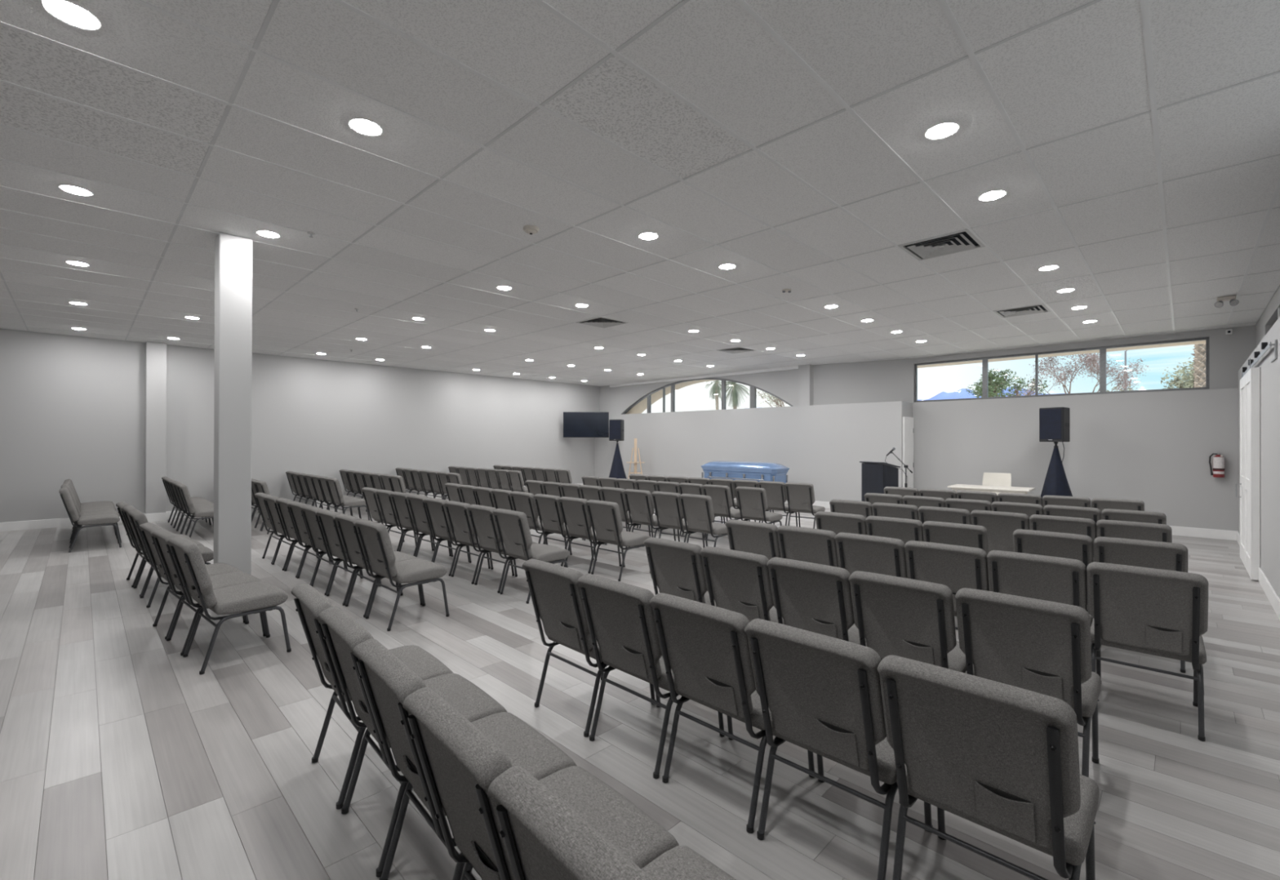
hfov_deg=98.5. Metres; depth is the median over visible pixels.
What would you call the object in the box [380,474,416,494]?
chair
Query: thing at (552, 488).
chair
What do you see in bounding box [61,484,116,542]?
chair
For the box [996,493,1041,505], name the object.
chair
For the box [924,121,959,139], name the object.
recessed light
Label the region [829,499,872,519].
chair
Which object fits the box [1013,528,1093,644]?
chair
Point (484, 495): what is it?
chair
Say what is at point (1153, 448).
wall
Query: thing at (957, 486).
folding table
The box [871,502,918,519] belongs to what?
chair
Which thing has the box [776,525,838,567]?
chair
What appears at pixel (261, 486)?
chair
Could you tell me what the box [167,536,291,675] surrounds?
chair
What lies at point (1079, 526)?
chair
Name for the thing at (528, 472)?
chair
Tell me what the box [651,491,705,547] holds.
chair
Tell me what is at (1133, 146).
ceiling
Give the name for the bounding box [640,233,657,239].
diffuser
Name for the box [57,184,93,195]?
recessed light
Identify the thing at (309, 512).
chair
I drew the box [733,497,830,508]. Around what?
baseboard
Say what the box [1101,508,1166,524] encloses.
chair
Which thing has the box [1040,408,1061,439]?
grille
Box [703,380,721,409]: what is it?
palm tree
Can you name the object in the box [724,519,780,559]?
chair
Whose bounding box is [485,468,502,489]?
chair
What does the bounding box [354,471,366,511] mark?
chair
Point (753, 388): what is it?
window
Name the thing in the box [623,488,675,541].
chair
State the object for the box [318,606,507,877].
chair
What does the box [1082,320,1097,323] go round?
recessed light
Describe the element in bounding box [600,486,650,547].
chair
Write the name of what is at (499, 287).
diffuser
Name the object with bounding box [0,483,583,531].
baseboard
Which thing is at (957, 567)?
chair
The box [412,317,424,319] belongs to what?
recessed light
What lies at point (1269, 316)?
wall
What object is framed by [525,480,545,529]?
chair
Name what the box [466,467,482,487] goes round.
chair
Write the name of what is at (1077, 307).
recessed light
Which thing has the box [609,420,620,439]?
grille
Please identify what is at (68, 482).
chair
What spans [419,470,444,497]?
chair
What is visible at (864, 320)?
recessed light
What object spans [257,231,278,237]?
diffuser
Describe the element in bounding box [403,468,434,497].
chair
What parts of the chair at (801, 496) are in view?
leg, leg, backrest, seat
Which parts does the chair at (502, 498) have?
backrest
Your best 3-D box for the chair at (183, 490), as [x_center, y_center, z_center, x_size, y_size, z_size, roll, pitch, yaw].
[-6.887,1.117,8.703,0.467,0.874,0.627,0,0,45]
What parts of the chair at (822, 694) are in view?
leg, backrest, leg, seat, leg, leg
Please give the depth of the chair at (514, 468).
14.62 m
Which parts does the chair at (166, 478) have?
backrest, leg, seat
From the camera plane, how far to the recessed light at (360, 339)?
10.13 m
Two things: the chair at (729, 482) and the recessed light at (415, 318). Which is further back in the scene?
the chair at (729, 482)
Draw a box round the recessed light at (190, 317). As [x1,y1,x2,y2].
[184,316,199,319]
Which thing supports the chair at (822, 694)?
on the floor
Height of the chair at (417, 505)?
0.875 m
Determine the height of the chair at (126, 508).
0.875 m
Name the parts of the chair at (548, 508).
leg, backrest, seat, leg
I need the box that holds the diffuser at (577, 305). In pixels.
[576,304,587,306]
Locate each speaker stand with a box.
[608,441,626,479]
[1040,443,1072,506]
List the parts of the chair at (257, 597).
backrest, leg, leg, seat, seat rail, leg, leg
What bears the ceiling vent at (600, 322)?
in the ceiling
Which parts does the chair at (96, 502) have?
backrest, seat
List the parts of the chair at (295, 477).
backrest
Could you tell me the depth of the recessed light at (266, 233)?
4.99 m
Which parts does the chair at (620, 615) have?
leg, backrest, seat, leg, leg, leg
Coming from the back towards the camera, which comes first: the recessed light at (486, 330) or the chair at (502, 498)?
the recessed light at (486, 330)
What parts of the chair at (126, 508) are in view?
backrest, leg, leg, seat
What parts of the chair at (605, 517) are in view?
leg, backrest, seat, leg, seat rail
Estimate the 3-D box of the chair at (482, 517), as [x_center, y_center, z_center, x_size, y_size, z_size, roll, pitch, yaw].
[-1.458,1.125,5.935,0.503,0.875,0.629,0,0,44]
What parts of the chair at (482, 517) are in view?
leg, backrest, leg, seat, leg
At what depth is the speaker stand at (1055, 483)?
9.60 m
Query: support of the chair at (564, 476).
on the floor
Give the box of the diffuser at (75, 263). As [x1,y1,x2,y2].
[66,261,87,266]
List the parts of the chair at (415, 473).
backrest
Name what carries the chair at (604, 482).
on the floor
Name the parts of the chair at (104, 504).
backrest, seat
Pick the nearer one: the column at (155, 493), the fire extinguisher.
the fire extinguisher
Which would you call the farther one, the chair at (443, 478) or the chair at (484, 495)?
the chair at (443, 478)
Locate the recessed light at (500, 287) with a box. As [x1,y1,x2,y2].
[496,285,511,290]
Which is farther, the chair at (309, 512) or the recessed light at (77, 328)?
the recessed light at (77, 328)
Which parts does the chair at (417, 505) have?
leg, backrest, seat, leg, leg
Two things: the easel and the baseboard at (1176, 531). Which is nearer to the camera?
the baseboard at (1176, 531)
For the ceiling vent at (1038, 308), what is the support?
in the ceiling
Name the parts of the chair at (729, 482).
backrest, seat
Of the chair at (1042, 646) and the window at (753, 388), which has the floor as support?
the chair at (1042, 646)
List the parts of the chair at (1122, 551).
backrest, leg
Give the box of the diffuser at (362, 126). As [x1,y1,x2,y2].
[351,120,380,134]
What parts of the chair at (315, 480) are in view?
backrest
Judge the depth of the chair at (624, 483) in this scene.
9.90 m
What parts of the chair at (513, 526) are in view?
leg, backrest, leg, seat, seat rail, leg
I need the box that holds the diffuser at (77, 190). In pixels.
[61,186,90,195]
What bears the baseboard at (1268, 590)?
attached to the wall at (1269, 371)
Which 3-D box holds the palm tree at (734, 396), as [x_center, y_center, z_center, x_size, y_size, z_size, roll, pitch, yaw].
[8.506,-1.878,49.926,2.958,7.468,3.011,0,0,45]
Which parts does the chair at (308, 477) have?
backrest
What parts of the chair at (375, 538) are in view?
leg, backrest, leg, seat, seat rail, leg, leg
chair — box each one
[58,487,121,552]
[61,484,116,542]
[62,481,116,535]
[62,485,121,542]
[63,480,115,532]
[64,479,114,528]
[115,502,191,587]
[122,505,204,595]
[128,509,213,608]
[138,522,244,639]
[151,528,266,655]
[161,476,205,522]
[164,477,209,527]
[166,479,213,530]
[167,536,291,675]
[169,480,213,533]
[173,481,213,534]
[176,483,213,537]
[251,478,260,526]
[251,479,263,530]
[251,499,256,517]
[254,480,270,533]
[254,492,317,564]
[263,494,330,570]
[275,497,345,577]
[285,471,321,506]
[288,501,360,584]
[290,471,327,509]
[291,583,453,808]
[297,472,335,510]
[301,505,377,595]
[304,474,342,511]
[311,475,351,514]
[316,509,399,605]
[318,475,359,518]
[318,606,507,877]
[325,477,369,520]
[335,513,422,617]
[339,469,355,497]
[346,470,363,509]
[352,638,577,879]
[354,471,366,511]
[355,519,449,631]
[361,471,374,511]
[361,487,417,546]
[370,472,384,489]
[375,488,433,551]
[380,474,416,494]
[389,475,427,497]
[390,491,451,555]
[395,467,426,493]
[402,687,679,879]
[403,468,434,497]
[406,494,469,562]
[410,469,443,499]
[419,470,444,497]
[423,497,490,576]
[427,471,445,499]
[437,471,448,499]
[444,482,463,502]
[444,500,514,584]
[446,472,462,484]
[448,466,458,473]
[457,466,480,485]
[458,484,478,505]
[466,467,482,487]
[466,504,537,593]
[474,486,496,508]
[475,467,492,488]
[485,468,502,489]
[487,765,736,879]
[491,488,546,544]
[493,465,503,469]
[493,508,569,604]
[496,469,526,491]
[502,465,512,470]
[507,470,528,493]
[510,491,567,550]
[511,466,526,486]
[521,559,655,737]
[522,466,535,480]
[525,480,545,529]
[533,467,546,481]
[533,493,594,566]
[542,481,563,497]
[543,468,558,482]
[555,468,572,483]
[558,496,621,573]
[560,483,583,540]
[576,573,724,778]
[579,484,627,544]
[581,475,599,486]
[586,499,650,581]
[598,476,617,488]
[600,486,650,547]
[616,478,656,528]
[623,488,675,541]
[629,474,648,479]
[635,480,659,531]
[643,537,715,606]
[647,475,667,481]
[649,592,814,833]
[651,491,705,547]
[656,480,684,534]
[666,475,688,483]
[678,482,722,538]
[679,493,727,546]
[687,477,711,484]
[699,546,784,624]
[702,484,742,538]
[710,478,739,522]
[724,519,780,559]
[733,480,772,524]
[735,486,782,525]
[744,618,932,879]
[758,480,797,526]
[766,557,866,644]
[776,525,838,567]
[784,482,825,528]
[814,511,866,534]
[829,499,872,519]
[834,532,907,578]
[848,570,966,673]
[864,493,902,504]
[865,515,923,544]
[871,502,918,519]
[877,654,1098,879]
[884,486,919,497]
[902,495,945,507]
[904,540,988,630]
[917,506,970,524]
[918,488,956,503]
[921,520,988,555]
[944,497,991,524]
[955,490,997,503]
[955,587,1101,777]
[970,510,1029,552]
[982,472,1011,494]
[986,550,1092,625]
[991,501,1043,518]
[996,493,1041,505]
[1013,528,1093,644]
[1029,514,1096,559]
[1041,495,1090,507]
[1043,504,1101,537]
[1086,561,1208,741]
[1091,497,1144,556]
[1093,536,1187,672]
[1096,519,1172,542]
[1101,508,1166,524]
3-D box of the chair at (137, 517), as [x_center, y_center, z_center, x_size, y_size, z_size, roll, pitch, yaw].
[-4.578,1.115,5.415,0.503,0.875,0.629,0,0,42]
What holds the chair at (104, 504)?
on the floor
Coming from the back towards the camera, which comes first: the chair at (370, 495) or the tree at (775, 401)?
the tree at (775, 401)
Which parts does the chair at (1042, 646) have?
backrest, seat, leg, leg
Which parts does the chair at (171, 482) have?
backrest, leg, seat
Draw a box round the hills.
[756,386,1061,408]
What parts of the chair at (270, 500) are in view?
backrest, leg, leg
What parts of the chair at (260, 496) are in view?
backrest, leg, leg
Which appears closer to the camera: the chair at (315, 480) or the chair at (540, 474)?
the chair at (315, 480)
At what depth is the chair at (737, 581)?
3.42 m
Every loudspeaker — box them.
[608,419,623,441]
[1039,407,1070,443]
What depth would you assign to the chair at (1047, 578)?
3.31 m
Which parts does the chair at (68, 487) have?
backrest, seat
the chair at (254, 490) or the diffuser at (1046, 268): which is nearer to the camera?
the diffuser at (1046, 268)
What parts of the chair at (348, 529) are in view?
backrest, leg, leg, seat, leg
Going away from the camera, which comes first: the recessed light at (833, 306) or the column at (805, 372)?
the recessed light at (833, 306)
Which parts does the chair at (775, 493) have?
backrest, seat, leg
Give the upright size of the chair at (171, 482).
0.874 m
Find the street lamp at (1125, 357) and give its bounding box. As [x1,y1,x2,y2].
[1124,350,1127,391]
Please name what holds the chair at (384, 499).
on the floor
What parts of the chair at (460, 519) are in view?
leg, backrest, seat, leg, leg, leg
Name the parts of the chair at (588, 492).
backrest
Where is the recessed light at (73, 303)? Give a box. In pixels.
[68,302,88,305]
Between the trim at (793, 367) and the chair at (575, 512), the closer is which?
the chair at (575, 512)
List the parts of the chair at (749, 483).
backrest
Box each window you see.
[622,377,793,414]
[915,337,1208,402]
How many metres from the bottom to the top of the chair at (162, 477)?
0.874 m
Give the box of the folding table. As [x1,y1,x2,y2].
[947,484,1035,493]
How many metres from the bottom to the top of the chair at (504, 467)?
0.874 m
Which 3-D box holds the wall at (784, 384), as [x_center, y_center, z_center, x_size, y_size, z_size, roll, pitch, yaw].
[1.389,-0.766,16.180,7.850,2.720,0.140,0,0,45]
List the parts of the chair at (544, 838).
backrest, seat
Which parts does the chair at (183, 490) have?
backrest, leg, leg, seat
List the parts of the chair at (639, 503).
backrest, seat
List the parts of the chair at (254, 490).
backrest, leg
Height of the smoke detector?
0.056 m
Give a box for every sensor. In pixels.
[782,288,791,293]
[1226,328,1232,334]
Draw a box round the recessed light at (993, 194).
[977,189,1007,200]
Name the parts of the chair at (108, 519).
backrest, leg, leg, seat rail, seat, leg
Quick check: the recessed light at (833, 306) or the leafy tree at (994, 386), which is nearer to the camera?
the recessed light at (833, 306)
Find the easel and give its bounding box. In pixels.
[626,438,644,479]
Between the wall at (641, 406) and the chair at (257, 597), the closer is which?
the chair at (257, 597)
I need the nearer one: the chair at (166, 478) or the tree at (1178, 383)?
the chair at (166, 478)
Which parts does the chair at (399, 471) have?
backrest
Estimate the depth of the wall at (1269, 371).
5.50 m
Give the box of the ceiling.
[0,0,1279,386]
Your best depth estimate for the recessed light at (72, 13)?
2.41 m
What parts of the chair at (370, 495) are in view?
backrest, seat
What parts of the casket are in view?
lid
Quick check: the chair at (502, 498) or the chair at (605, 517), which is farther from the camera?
the chair at (502, 498)
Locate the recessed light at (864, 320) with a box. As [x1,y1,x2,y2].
[861,319,873,322]
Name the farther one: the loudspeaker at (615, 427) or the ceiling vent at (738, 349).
the loudspeaker at (615, 427)
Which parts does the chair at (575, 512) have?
leg, backrest, seat, leg, leg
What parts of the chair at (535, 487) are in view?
backrest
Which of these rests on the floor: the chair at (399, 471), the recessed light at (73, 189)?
the chair at (399, 471)
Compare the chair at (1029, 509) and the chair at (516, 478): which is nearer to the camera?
the chair at (1029, 509)
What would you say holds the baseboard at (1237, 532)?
attached to the wall at (1269, 371)
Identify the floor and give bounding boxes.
[0,497,1279,879]
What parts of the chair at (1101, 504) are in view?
backrest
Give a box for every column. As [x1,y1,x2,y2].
[144,341,166,513]
[213,232,252,574]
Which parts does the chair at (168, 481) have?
backrest, leg, seat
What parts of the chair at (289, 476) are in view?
backrest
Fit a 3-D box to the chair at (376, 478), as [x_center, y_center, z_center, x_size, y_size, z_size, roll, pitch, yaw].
[-5.273,1.128,11.611,0.488,0.874,0.627,0,0,45]
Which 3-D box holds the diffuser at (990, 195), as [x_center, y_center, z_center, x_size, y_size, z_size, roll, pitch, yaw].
[2.669,-1.847,4.178,0.158,0.007,0.158,0,0,45]
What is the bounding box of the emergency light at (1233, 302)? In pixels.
[1213,295,1239,307]
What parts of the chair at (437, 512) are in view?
leg, backrest, seat, leg, leg, leg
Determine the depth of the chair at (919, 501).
6.83 m
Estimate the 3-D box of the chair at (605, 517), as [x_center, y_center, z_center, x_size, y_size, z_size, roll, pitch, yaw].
[-0.243,1.129,6.427,0.503,0.875,0.629,0,0,44]
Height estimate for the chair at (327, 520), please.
0.875 m
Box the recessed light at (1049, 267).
[1037,265,1059,271]
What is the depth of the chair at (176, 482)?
8.99 m
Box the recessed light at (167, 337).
[167,337,180,339]
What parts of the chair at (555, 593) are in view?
leg, backrest, seat, leg, leg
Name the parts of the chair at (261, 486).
backrest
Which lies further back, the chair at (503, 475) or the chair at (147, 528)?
the chair at (503, 475)
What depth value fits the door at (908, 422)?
11.84 m
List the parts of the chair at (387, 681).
leg, backrest, leg, seat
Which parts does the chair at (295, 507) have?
backrest, leg, leg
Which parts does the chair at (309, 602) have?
backrest, leg, leg, seat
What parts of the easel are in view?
leg, leg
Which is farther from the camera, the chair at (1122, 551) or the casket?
the casket
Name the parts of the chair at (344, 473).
backrest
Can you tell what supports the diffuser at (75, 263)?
attached to the recessed light at (71, 262)
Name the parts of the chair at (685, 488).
backrest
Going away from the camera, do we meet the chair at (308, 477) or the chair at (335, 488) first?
the chair at (335, 488)
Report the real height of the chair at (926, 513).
0.874 m
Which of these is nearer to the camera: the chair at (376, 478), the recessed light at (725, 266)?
the recessed light at (725, 266)
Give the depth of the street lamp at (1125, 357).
34.92 m
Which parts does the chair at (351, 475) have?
backrest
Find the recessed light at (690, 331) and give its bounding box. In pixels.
[688,329,699,332]
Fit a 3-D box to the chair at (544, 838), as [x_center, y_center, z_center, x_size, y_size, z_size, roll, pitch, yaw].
[0.072,1.117,1.163,0.629,0.875,0.494,0,0,-42]
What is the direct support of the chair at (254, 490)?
on the floor
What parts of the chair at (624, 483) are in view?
backrest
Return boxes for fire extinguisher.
[1208,451,1225,477]
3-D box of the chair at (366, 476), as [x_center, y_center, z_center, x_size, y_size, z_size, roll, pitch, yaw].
[-5.622,1.128,11.960,0.488,0.874,0.627,0,0,44]
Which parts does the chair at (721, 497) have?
backrest, seat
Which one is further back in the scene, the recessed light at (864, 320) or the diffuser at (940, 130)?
the recessed light at (864, 320)
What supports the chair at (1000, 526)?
on the floor
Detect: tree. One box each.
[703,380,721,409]
[718,381,750,408]
[756,391,790,407]
[965,368,1047,397]
[1008,352,1148,395]
[1106,357,1194,391]
[1191,343,1205,387]
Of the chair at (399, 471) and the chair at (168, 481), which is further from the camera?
the chair at (399, 471)
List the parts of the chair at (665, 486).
backrest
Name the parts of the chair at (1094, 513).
backrest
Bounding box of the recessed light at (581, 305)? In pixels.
[574,303,588,307]
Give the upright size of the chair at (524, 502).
0.875 m
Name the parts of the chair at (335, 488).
backrest, seat, leg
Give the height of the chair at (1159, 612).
0.875 m
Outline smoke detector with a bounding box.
[523,225,538,234]
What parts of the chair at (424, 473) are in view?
backrest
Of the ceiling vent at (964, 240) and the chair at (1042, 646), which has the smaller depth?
the chair at (1042, 646)
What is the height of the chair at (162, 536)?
0.875 m
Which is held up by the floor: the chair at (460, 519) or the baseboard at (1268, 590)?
the chair at (460, 519)
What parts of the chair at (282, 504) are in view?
backrest, leg, leg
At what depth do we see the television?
17.50 m
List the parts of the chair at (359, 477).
backrest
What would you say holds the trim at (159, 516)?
attached to the wall at (73, 407)
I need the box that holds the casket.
[700,461,789,483]
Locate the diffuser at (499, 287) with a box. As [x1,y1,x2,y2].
[497,286,511,289]
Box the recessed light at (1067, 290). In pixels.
[1056,288,1075,293]
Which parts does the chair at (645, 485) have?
backrest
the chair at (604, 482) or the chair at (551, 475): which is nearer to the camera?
the chair at (604, 482)
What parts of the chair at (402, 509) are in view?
leg, backrest, seat, leg, leg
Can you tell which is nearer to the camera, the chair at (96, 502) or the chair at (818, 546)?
the chair at (818, 546)
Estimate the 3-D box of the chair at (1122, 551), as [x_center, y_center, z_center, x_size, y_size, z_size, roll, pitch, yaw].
[3.647,1.133,4.029,0.488,0.875,0.629,0,0,42]
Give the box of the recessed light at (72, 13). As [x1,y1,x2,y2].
[40,0,102,30]
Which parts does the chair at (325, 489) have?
backrest, seat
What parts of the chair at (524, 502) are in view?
backrest, seat, leg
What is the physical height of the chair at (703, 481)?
0.874 m
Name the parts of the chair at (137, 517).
backrest, leg, leg, seat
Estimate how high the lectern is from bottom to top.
1.179 m
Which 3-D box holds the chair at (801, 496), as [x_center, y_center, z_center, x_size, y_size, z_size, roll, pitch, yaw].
[2.783,1.143,9.287,0.482,0.874,0.627,0,0,39]
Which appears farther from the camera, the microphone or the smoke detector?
the microphone
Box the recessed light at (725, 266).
[718,263,736,269]
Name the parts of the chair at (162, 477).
backrest, leg, seat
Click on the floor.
(120, 760)
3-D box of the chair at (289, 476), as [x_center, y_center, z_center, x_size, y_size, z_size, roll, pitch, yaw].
[-7.440,1.124,12.218,0.480,0.874,0.627,0,0,45]
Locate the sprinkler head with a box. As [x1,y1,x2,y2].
[306,231,315,237]
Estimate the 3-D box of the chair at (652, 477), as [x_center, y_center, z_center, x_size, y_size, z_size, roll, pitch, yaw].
[0.518,1.142,11.112,0.482,0.874,0.627,0,0,39]
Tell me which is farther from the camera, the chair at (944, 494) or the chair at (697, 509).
the chair at (944, 494)
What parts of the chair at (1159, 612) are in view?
leg, leg, backrest, seat, leg, leg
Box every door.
[902,416,914,488]
[1235,339,1276,580]
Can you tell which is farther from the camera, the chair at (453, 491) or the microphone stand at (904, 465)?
the microphone stand at (904, 465)
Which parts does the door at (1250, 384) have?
handle, rail, rail, rail, rail, rail, rail, sliding door rail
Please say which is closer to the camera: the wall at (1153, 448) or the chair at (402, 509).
the chair at (402, 509)
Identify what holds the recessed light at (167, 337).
in the ceiling
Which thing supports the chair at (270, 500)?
on the floor
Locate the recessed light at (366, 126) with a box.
[347,117,382,136]
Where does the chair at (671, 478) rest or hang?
on the floor
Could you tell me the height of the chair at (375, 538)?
0.875 m
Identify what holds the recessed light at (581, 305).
in the ceiling
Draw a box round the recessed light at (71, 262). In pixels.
[64,260,89,266]
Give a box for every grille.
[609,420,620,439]
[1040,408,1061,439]
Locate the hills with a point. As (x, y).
(962, 393)
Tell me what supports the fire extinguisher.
attached to the wall at (1153, 448)
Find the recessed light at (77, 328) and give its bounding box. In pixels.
[71,327,86,329]
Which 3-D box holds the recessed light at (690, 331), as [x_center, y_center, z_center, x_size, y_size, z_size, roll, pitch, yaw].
[0.910,-1.843,9.339,0.188,0.013,0.188,0,0,45]
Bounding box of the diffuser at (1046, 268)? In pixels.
[1039,266,1057,271]
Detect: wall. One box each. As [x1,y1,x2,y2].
[0,328,599,522]
[594,400,912,502]
[599,368,798,414]
[626,379,717,413]
[813,324,1255,404]
[912,388,1238,530]
[1238,316,1279,598]
[1255,284,1279,347]
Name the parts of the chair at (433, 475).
backrest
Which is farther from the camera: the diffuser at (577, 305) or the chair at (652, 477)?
the chair at (652, 477)
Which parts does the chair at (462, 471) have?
backrest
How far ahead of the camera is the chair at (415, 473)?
13.02 m
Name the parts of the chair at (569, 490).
backrest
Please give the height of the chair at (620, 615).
0.875 m
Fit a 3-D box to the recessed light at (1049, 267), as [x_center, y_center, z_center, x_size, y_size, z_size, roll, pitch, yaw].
[4.382,-1.842,5.914,0.188,0.013,0.188,0,0,45]
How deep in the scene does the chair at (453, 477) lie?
11.55 m
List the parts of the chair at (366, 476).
backrest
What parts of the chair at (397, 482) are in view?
backrest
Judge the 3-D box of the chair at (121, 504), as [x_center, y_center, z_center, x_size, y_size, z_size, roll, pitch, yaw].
[-5.365,1.115,6.118,0.503,0.875,0.629,0,0,42]
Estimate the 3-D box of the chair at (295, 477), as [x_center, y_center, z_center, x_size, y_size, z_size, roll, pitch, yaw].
[-7.103,1.124,11.874,0.480,0.874,0.627,0,0,45]
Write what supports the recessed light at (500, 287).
in the ceiling
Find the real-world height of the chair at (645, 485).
0.874 m
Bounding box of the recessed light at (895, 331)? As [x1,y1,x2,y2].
[890,330,902,333]
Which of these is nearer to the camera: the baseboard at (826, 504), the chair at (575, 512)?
the chair at (575, 512)
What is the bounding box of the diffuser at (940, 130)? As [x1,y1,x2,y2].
[927,123,956,137]
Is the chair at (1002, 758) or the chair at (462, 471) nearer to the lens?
the chair at (1002, 758)
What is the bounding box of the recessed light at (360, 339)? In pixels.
[355,337,367,340]
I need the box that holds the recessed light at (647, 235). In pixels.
[638,231,658,239]
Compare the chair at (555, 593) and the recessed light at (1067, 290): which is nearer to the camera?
the chair at (555, 593)
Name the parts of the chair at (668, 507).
backrest, seat, leg, leg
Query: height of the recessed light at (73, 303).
0.013 m
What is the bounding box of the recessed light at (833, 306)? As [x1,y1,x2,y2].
[824,304,838,308]
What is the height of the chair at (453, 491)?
0.875 m
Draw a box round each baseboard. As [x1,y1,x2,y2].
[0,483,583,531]
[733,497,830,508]
[1169,525,1236,541]
[1236,530,1239,546]
[1258,567,1279,620]
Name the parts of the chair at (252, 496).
leg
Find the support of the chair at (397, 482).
on the floor
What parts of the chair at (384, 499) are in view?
backrest, seat, leg, leg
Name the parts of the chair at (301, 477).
backrest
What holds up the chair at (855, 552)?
on the floor
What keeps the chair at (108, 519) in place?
on the floor
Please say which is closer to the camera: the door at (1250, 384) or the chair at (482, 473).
the door at (1250, 384)
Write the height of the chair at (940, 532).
0.875 m
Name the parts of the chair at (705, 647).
leg, backrest, seat, leg, leg, leg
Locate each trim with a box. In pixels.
[143,511,167,521]
[609,365,798,387]
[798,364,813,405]
[917,340,1205,368]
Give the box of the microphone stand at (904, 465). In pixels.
[892,452,912,487]
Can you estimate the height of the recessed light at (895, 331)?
0.013 m
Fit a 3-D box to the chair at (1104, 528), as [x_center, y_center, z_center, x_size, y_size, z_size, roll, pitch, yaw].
[4.393,1.137,4.906,0.484,0.874,0.627,0,0,43]
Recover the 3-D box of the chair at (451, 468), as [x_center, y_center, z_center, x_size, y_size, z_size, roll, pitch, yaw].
[-4.774,1.137,14.859,0.488,0.874,0.627,0,0,45]
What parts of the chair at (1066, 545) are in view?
backrest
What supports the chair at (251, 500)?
on the floor
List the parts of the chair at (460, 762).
backrest, leg, seat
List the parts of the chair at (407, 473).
backrest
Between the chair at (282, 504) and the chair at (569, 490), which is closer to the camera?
the chair at (282, 504)
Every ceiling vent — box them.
[576,316,628,328]
[717,346,756,353]
[897,229,985,260]
[992,303,1051,318]
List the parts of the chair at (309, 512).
backrest, leg, leg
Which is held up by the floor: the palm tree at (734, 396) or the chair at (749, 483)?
the chair at (749, 483)
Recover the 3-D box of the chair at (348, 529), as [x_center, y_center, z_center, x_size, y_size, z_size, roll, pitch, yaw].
[-2.433,1.120,5.153,0.502,0.875,0.629,0,0,44]
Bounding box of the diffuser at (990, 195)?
[980,191,1004,199]
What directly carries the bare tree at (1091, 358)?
on the ground
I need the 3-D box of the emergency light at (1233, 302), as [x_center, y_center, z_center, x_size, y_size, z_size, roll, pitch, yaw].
[7.478,-1.764,7.030,0.218,0.136,0.130,0,0,45]
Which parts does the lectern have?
panel, panel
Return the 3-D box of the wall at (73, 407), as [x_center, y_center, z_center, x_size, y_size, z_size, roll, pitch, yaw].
[-7.622,-0.298,12.607,0.160,3.720,19.560,0,0,45]
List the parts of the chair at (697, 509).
backrest, leg, seat, leg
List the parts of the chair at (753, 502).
backrest, seat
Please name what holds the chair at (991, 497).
on the floor
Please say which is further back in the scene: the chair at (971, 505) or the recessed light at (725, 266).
the chair at (971, 505)
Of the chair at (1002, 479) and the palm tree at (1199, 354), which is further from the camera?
the palm tree at (1199, 354)
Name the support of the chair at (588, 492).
on the floor
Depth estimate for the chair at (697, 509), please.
7.04 m
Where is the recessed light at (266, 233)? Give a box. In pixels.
[255,230,280,238]
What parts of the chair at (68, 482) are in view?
backrest, seat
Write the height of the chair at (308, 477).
0.874 m
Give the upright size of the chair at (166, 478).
0.874 m
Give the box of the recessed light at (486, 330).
[484,328,495,331]
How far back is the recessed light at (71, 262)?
5.82 m
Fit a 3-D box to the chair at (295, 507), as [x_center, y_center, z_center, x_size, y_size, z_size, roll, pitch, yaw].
[-3.534,1.120,6.198,0.502,0.875,0.629,0,0,43]
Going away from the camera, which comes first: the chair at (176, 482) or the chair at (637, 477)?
the chair at (176, 482)
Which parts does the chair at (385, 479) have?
backrest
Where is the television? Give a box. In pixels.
[563,412,608,437]
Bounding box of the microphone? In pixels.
[886,447,895,456]
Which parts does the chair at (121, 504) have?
backrest, leg, leg, seat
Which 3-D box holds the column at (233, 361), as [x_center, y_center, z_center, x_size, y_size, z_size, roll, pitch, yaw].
[-3.780,-0.156,5.118,0.250,3.420,0.248,0,0,45]
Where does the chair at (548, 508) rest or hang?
on the floor
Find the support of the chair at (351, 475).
on the floor
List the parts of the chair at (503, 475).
backrest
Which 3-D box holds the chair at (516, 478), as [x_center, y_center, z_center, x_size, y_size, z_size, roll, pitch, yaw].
[-2.679,1.137,12.784,0.488,0.874,0.627,0,0,45]
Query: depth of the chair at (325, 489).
10.41 m
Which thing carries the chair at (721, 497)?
on the floor
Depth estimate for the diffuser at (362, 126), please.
3.28 m
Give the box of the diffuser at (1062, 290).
[1057,288,1074,292]
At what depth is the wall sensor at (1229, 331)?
8.92 m
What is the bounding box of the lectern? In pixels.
[859,461,900,501]
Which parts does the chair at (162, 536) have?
backrest, leg, leg, seat, leg, leg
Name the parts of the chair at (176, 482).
backrest, leg, seat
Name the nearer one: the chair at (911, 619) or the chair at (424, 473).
the chair at (911, 619)
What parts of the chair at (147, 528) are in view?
backrest, leg, leg, seat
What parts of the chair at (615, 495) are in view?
backrest, seat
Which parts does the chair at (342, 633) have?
backrest, leg, leg, seat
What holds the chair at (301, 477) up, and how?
on the floor
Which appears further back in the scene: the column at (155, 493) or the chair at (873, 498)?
the column at (155, 493)
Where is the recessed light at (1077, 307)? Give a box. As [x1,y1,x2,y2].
[1071,306,1088,309]
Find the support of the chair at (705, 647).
on the floor
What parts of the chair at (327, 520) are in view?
backrest, leg, leg, seat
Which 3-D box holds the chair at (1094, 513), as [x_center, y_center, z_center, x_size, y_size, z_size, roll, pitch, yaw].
[4.755,1.141,6.030,0.484,0.874,0.627,0,0,44]
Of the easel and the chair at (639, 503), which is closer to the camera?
the chair at (639, 503)

